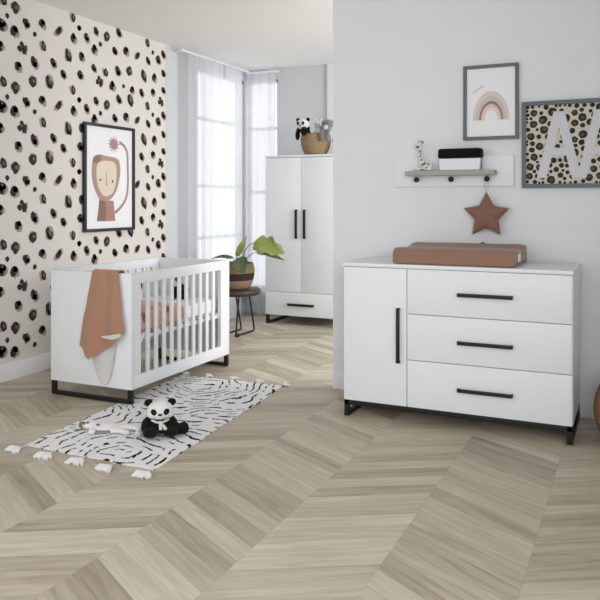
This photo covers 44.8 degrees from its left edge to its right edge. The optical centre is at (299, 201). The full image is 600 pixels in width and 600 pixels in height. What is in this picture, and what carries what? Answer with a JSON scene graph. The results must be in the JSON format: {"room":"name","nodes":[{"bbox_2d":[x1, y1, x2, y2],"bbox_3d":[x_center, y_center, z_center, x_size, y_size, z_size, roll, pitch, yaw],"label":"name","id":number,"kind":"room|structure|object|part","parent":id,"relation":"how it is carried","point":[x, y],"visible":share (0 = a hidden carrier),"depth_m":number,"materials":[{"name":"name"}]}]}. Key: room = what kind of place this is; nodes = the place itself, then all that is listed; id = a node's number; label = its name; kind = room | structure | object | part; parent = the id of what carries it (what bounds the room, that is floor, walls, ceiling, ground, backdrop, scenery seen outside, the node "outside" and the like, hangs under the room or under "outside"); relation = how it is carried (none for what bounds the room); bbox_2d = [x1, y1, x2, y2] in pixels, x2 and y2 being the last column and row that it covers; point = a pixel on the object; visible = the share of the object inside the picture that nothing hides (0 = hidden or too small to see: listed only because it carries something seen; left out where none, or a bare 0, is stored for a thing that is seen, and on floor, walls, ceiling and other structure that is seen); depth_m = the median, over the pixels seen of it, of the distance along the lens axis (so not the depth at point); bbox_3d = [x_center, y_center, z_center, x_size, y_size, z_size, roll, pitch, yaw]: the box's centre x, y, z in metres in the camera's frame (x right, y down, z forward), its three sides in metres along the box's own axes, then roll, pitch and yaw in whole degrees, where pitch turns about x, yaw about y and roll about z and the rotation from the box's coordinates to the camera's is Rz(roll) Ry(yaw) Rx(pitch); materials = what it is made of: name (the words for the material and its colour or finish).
{"room":"children's room","nodes":[
{"label":"children's room","id":0,"kind":"room"},
{"bbox_2d":[0,0,245,364],"bbox_3d":[-1.994,-0.120,6.179,0.145,2.960,6.340,0,0,25],"label":"wall","id":1,"kind":"structure","parent":0,"point":[60,70],"depth_m":6.12,"materials":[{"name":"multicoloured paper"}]},
{"bbox_2d":[82,121,134,231],"bbox_3d":[-1.715,-0.209,6.575,0.028,0.954,0.690,0,0,25],"label":"framed picture","id":2,"kind":"object","parent":1,"relation":"attached to","point":[108,151],"visible":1,"depth_m":6.56,"materials":[{"name":"paper"}]},
{"bbox_2d":[0,302,246,382],"bbox_3d":[-1.955,1.294,6.084,0.016,0.132,6.200,0,0,25],"label":"baseboard","id":3,"kind":"structure","parent":1,"relation":"attached to","point":[31,365],"depth_m":5.68,"materials":[{"name":"white paint"}]},
{"bbox_2d":[174,48,248,72],"bbox_3d":[-0.967,-1.540,8.062,0.149,0.024,1.420,0,0,25],"label":"rail","id":4,"kind":"object","parent":1,"relation":"attached to","point":[181,49],"visible":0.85,"depth_m":7.86,"materials":[{"name":"white metal"}]},
{"bbox_2d":[188,53,199,258],"bbox_3d":[-1.113,-0.092,7.603,0.050,2.865,0.205,0,0,25],"label":"curtain","id":5,"kind":"object","parent":4,"relation":"hanging from","point":[194,146],"visible":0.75,"depth_m":7.62,"materials":[{"name":"white fabric"}]},
{"bbox_2d":[200,57,223,259],"bbox_3d":[-0.957,-0.092,7.931,0.046,2.865,0.480,0,0,25],"label":"curtain","id":6,"kind":"object","parent":4,"relation":"hanging from","point":[211,73],"visible":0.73,"depth_m":7.97,"materials":[{"name":"white fabric"}]},
{"bbox_2d":[225,66,241,319],"bbox_3d":[-0.770,-0.092,8.335,0.033,2.865,0.360,0,0,25],"label":"curtain","id":7,"kind":"object","parent":4,"relation":"hanging from","point":[232,76],"visible":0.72,"depth_m":8.32,"materials":[{"name":"white fabric"}]},
{"bbox_2d":[199,69,242,254],"bbox_3d":[-0.924,-0.185,8.392,0.150,2.550,1.115,0,0,25],"label":"window","id":8,"kind":"structure","parent":1,"relation":"in","point":[199,69],"depth_m":8.87,"materials":[{"name":"white paint"}]},
{"bbox_2d":[34,0,332,70],"bbox_3d":[0.197,-1.640,4.950,5.200,0.100,6.750,0,0,25],"label":"ceiling","id":9,"kind":"structure","parent":0,"point":[249,35],"depth_m":6.55,"materials":[{"name":"white paint"}]},
{"bbox_2d":[246,64,326,154],"bbox_3d":[1.587,-0.115,7.938,5.168,2.950,0.140,0,0,25],"label":"wall","id":10,"kind":"structure","parent":0,"point":[302,90],"depth_m":8.61,"materials":[{"name":"grey paint"}]},
{"bbox_2d":[246,70,278,74],"bbox_3d":[-0.432,-1.540,8.733,0.440,0.024,0.111,0,0,25],"label":"rail","id":11,"kind":"object","parent":10,"relation":"attached to","point":[274,71],"visible":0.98,"depth_m":8.68,"materials":[{"name":"white metal"}]},
{"bbox_2d":[245,73,275,314],"bbox_3d":[-0.480,-0.092,8.707,0.415,2.865,0.054,0,0,25],"label":"curtain","id":12,"kind":"object","parent":11,"relation":"hanging from","point":[260,88],"visible":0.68,"depth_m":8.72,"materials":[{"name":"white fabric"}]},
{"bbox_2d":[276,80,277,154],"bbox_3d":[-0.432,-0.185,8.822,0.455,2.550,0.150,0,0,25],"label":"window","id":13,"kind":"structure","parent":10,"relation":"in","point":[276,80],"depth_m":8.75,"materials":[{"name":"white paint"}]},
{"bbox_2d":[327,63,332,318],"bbox_3d":[0.388,-0.115,8.396,0.150,2.950,0.035,0,0,25],"label":"trim","id":14,"kind":"structure","parent":10,"relation":"attached to","point":[330,65],"depth_m":8.39,"materials":[{"name":"white paint"}]},
{"bbox_2d":[0,313,599,599],"bbox_3d":[0.458,1.410,3.369,7.200,0.100,9.500,0,0,25],"label":"floor","id":15,"kind":"structure","parent":0,"point":[294,497],"depth_m":3.32,"materials":[{"name":"brown wood"}]},
{"bbox_2d":[51,257,228,404],"bbox_3d":[-1.169,0.918,5.565,0.700,0.870,1.281,0,0,25],"label":"cot","id":16,"kind":"object","parent":15,"relation":"on","point":[207,334],"visible":0.83,"depth_m":5.13,"materials":[{"name":"white paint"}]},
{"bbox_3d":[-1.431,0.870,4.998,0.700,0.774,0.032,0,0,25],"label":"panel","id":17,"kind":"part","parent":16,"relation":"part of","materials":[{"name":"white paint"}]},
{"bbox_2d":[79,269,124,385],"bbox_3d":[-1.328,0.855,4.922,0.390,0.784,0.120,0,0,25],"label":"blanket","id":18,"kind":"object","parent":16,"relation":"hanging from","point":[102,324],"visible":0.98,"depth_m":4.90,"materials":[{"name":"fabric"}]},
{"bbox_3d":[-1.473,0.870,5.706,0.030,0.774,1.217,0,0,25],"label":"frame","id":19,"kind":"part","parent":16,"relation":"part of","materials":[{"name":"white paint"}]},
{"bbox_2d":[141,295,217,330],"bbox_3d":[-1.169,0.848,5.569,0.580,0.107,1.175,0,0,25],"label":"mattress","id":20,"kind":"object","parent":16,"relation":"in","point":[159,296],"visible":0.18,"depth_m":5.83,"materials":[{"name":"white fabric"}]},
{"bbox_2d":[141,300,183,329],"bbox_3d":[-1.282,0.815,5.324,0.626,0.137,0.618,0,0,25],"label":"duvet","id":21,"kind":"object","parent":20,"relation":"on","point":[142,301],"visible":0.14,"depth_m":5.22,"materials":[{"name":"pink fabric"}]},
{"bbox_2d":[174,276,188,299],"bbox_3d":[-0.969,0.685,5.906,0.142,0.212,0.152,0,0,25],"label":"toy","id":22,"kind":"object","parent":20,"relation":"on","point":[182,277],"visible":0.28,"depth_m":5.88,"materials":[{"name":"black fabric"}]},
{"bbox_3d":[-0.865,0.870,5.424,0.030,0.774,1.217,0,0,25],"label":"frame","id":23,"kind":"part","parent":16,"relation":"part of","materials":[{"name":"white paint"}]},
{"bbox_3d":[-0.906,0.870,6.132,0.700,0.774,0.032,0,0,25],"label":"panel","id":24,"kind":"part","parent":16,"relation":"part of","materials":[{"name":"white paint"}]},
{"bbox_2d":[4,371,290,478],"bbox_3d":[-0.831,1.344,4.643,0.965,0.032,1.980,0,0,21],"label":"rug","id":25,"kind":"object","parent":15,"relation":"on","point":[206,404],"visible":0.88,"depth_m":4.44,"materials":[{"name":"fabric"}]},
{"bbox_2d":[79,420,141,436],"bbox_3d":[-1.106,1.322,4.257,0.431,0.056,0.154,0,0,13],"label":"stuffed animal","id":26,"kind":"object","parent":25,"relation":"on","point":[92,426],"visible":1,"depth_m":4.25},
{"bbox_2d":[141,398,188,437],"bbox_3d":[-0.785,1.245,4.183,0.253,0.204,0.218,0,0,25],"label":"plush panda","id":27,"kind":"object","parent":25,"relation":"on","point":[160,418],"visible":1,"depth_m":4.16},
{"bbox_2d":[229,286,260,336],"bbox_3d":[-0.646,1.125,7.461,0.486,0.469,0.486,0,0,25],"label":"round stool","id":28,"kind":"object","parent":15,"relation":"on","point":[251,291],"visible":0.59,"depth_m":7.32,"materials":[{"name":"brown wood"}]},
{"bbox_3d":[-0.703,1.153,7.525,0.020,0.411,0.396,0,0,25],"label":"leg","id":29,"kind":"part","parent":28,"relation":"part of","materials":[{"name":"black metal"}]},
{"bbox_3d":[-0.646,0.922,7.461,0.486,0.062,0.486,0,0,25],"label":"seat","id":30,"kind":"part","parent":28,"relation":"part of","materials":[{"name":"brown wood"}]},
{"bbox_3d":[-0.560,1.153,7.459,0.020,0.411,0.396,0,0,25],"label":"leg","id":31,"kind":"part","parent":28,"relation":"part of","materials":[{"name":"black metal"}]},
{"bbox_2d":[211,235,284,289],"bbox_3d":[-0.531,0.615,7.322,0.408,0.552,0.815,0,0,-42],"label":"potted plant","id":32,"kind":"object","parent":28,"relation":"on","point":[241,271],"visible":0.84,"depth_m":7.27,"materials":[{"name":"green plant"}]},
{"bbox_2d":[265,154,332,322],"bbox_3d":[0.125,0.427,8.179,0.884,1.866,0.599,0,0,25],"label":"wardrobe","id":33,"kind":"object","parent":15,"relation":"on","point":[298,188],"visible":0.72,"depth_m":7.94,"materials":[{"name":"white paint"}]},
{"bbox_3d":[-0.184,0.259,8.034,0.435,1.474,0.020,0,0,25],"label":"door","id":34,"kind":"part","parent":33,"relation":"part of","materials":[{"name":"white paint"}]},
{"bbox_3d":[-0.043,0.248,7.943,0.028,0.315,0.029,0,0,25],"label":"handle","id":35,"kind":"part","parent":33,"relation":"part of","materials":[{"name":"black metal"}]},
{"bbox_3d":[0.130,-0.494,8.190,0.884,0.023,0.575,0,0,25],"label":"panel","id":36,"kind":"part","parent":33,"relation":"part of","materials":[{"name":"white paint"}]},
{"bbox_3d":[0.015,1.128,7.942,0.874,0.256,0.020,0,0,25],"label":"drawer","id":37,"kind":"part","parent":33,"relation":"part of","materials":[{"name":"white paint"}]},
{"bbox_3d":[0.004,1.132,7.922,0.312,0.028,0.029,0,0,25],"label":"handle","id":38,"kind":"part","parent":33,"relation":"part of","materials":[{"name":"black metal"}]},
{"bbox_3d":[0.047,0.248,7.902,0.028,0.315,0.029,0,0,25],"label":"handle","id":39,"kind":"part","parent":33,"relation":"part of","materials":[{"name":"black metal"}]},
{"bbox_2d":[301,133,330,154],"bbox_3d":[0.174,-0.624,8.030,0.337,0.236,0.328,0,0,25],"label":"basket","id":40,"kind":"object","parent":33,"relation":"on","point":[311,143],"visible":0.8,"depth_m":7.90,"materials":[{"name":"wicker"}]},
{"bbox_2d":[295,118,310,139],"bbox_3d":[0.037,-0.789,7.989,0.169,0.253,0.220,0,0,25],"label":"plush panda","id":41,"kind":"object","parent":40,"relation":"in","point":[302,125],"visible":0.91,"depth_m":7.94},
{"bbox_2d":[314,118,322,132],"bbox_3d":[0.205,-0.781,8.052,0.103,0.282,0.120,0,0,25],"label":"rabbit","id":42,"kind":"object","parent":40,"relation":"in","point":[318,124],"visible":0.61,"depth_m":8.02},
{"bbox_2d":[319,119,332,142],"bbox_3d":[0.263,-0.759,7.896,0.157,0.259,0.202,0,0,-41],"label":"elephant","id":43,"kind":"object","parent":40,"relation":"in","point":[327,124],"visible":0.97,"depth_m":7.83},
{"bbox_3d":[0.214,0.259,7.850,0.435,1.474,0.020,0,0,25],"label":"door","id":44,"kind":"part","parent":33,"relation":"part of","materials":[{"name":"white paint"}]},
{"bbox_2d":[343,256,580,444],"bbox_3d":[1.010,0.874,4.586,1.377,0.972,0.598,0,0,25],"label":"dresser","id":45,"kind":"object","parent":15,"relation":"on","point":[501,345],"visible":1,"depth_m":4.31,"materials":[{"name":"white paint"}]},
{"bbox_3d":[0.469,0.835,4.549,0.410,0.842,0.020,0,0,25],"label":"door","id":46,"kind":"part","parent":45,"relation":"part of","materials":[{"name":"white paint"}]},
{"bbox_3d":[0.602,0.823,4.461,0.022,0.336,0.029,0,0,25],"label":"handle","id":47,"kind":"part","parent":45,"relation":"part of","materials":[{"name":"black metal"}]},
{"bbox_2d":[392,242,526,267],"bbox_3d":[1.018,0.326,4.603,0.766,0.122,0.524,0,0,25],"label":"mat","id":48,"kind":"object","parent":45,"relation":"on","point":[482,254],"visible":1,"depth_m":4.42,"materials":[{"name":"fabric"}]},
{"bbox_3d":[1.018,1.272,4.598,1.363,0.032,0.562,0,0,25],"label":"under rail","id":49,"kind":"part","parent":45,"relation":"part of","materials":[{"name":"black metal"}]},
{"bbox_3d":[1.015,0.400,4.597,1.377,0.023,0.574,0,0,25],"label":"panel","id":50,"kind":"part","parent":45,"relation":"part of","materials":[{"name":"white paint"}]},
{"bbox_3d":[1.075,1.118,4.242,0.319,0.022,0.029,0,0,25],"label":"handle","id":51,"kind":"part","parent":45,"relation":"part of","materials":[{"name":"black metal"}]},
{"bbox_3d":[1.075,0.838,4.242,0.319,0.022,0.029,0,0,25],"label":"handle","id":52,"kind":"part","parent":45,"relation":"part of","materials":[{"name":"black metal"}]},
{"bbox_3d":[1.075,0.554,4.242,0.319,0.022,0.029,0,0,25],"label":"handle","id":53,"kind":"part","parent":45,"relation":"part of","materials":[{"name":"black metal"}]},
{"bbox_3d":[1.089,1.113,4.262,0.946,0.285,0.020,0,0,25],"label":"drawer","id":54,"kind":"part","parent":45,"relation":"part of","materials":[{"name":"white paint"}]},
{"bbox_3d":[1.089,0.829,4.262,0.946,0.277,0.020,0,0,25],"label":"drawer","id":55,"kind":"part","parent":45,"relation":"part of","materials":[{"name":"white paint"}]},
{"bbox_3d":[1.089,0.550,4.262,0.946,0.272,0.020,0,0,25],"label":"drawer","id":56,"kind":"part","parent":45,"relation":"part of","materials":[{"name":"white paint"}]},
{"bbox_2d":[593,384,599,431],"bbox_3d":[1.890,1.180,4.084,0.456,0.360,0.456,0,0,25],"label":"basket","id":57,"kind":"object","parent":15,"relation":"on","point":[596,404],"visible":1,"depth_m":4.10,"materials":[{"name":"brown wicker"}]},
{"bbox_2d":[333,0,599,398],"bbox_3d":[1.489,-0.115,4.784,2.697,2.950,0.120,0,0,25],"label":"wall","id":58,"kind":"structure","parent":0,"point":[398,65],"depth_m":4.96,"materials":[{"name":"grey paint"}]},
{"bbox_2d":[393,154,513,186],"bbox_3d":[1.004,-0.203,4.877,0.816,0.208,0.118,0,0,25],"label":"wall shelf","id":59,"kind":"object","parent":58,"relation":"attached to","point":[498,170],"visible":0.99,"depth_m":4.87,"materials":[{"name":"white paint"}]},
{"bbox_2d":[414,140,432,170],"bbox_3d":[0.839,-0.311,4.941,0.134,0.211,0.055,0,0,25],"label":"giraffe","id":60,"kind":"object","parent":59,"relation":"on","point":[425,165],"visible":1,"depth_m":4.93},
{"bbox_2d":[438,148,482,170],"bbox_3d":[1.066,-0.277,4.837,0.288,0.146,0.094,0,0,25],"label":"storage box","id":61,"kind":"object","parent":59,"relation":"on","point":[453,159],"visible":0.97,"depth_m":4.79,"materials":[{"name":"white paint"}]},
{"bbox_3d":[1.066,-0.316,4.837,0.288,0.068,0.094,0,0,25],"label":"lid","id":62,"kind":"part","parent":61,"relation":"part of","materials":[{"name":"black plastic"}]},
{"bbox_2d":[464,181,509,234],"bbox_3d":[1.222,0.025,4.773,0.296,0.391,0.080,0,0,25],"label":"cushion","id":63,"kind":"object","parent":59,"relation":"hanging from","point":[486,214],"visible":1,"depth_m":4.74,"materials":[{"name":"fabric"}]},
{"bbox_2d":[332,372,594,418],"bbox_3d":[1.397,1.298,4.752,2.557,0.123,0.015,0,0,25],"label":"baseboard","id":64,"kind":"structure","parent":58,"relation":"attached to","point":[586,405],"depth_m":4.57,"materials":[{"name":"white paint"}]},
{"bbox_2d":[463,62,518,140],"bbox_3d":[1.260,-0.654,4.809,0.358,0.495,0.025,0,0,25],"label":"framed picture","id":65,"kind":"object","parent":58,"relation":"attached to","point":[491,91],"visible":1,"depth_m":4.81,"materials":[{"name":"paper"}]},
{"bbox_2d":[522,98,599,187],"bbox_3d":[1.757,-0.363,4.575,0.700,0.555,0.033,0,0,25],"label":"framed picture","id":66,"kind":"object","parent":58,"relation":"attached to","point":[561,138],"visible":1,"depth_m":4.62,"materials":[{"name":"paper"}]}
]}

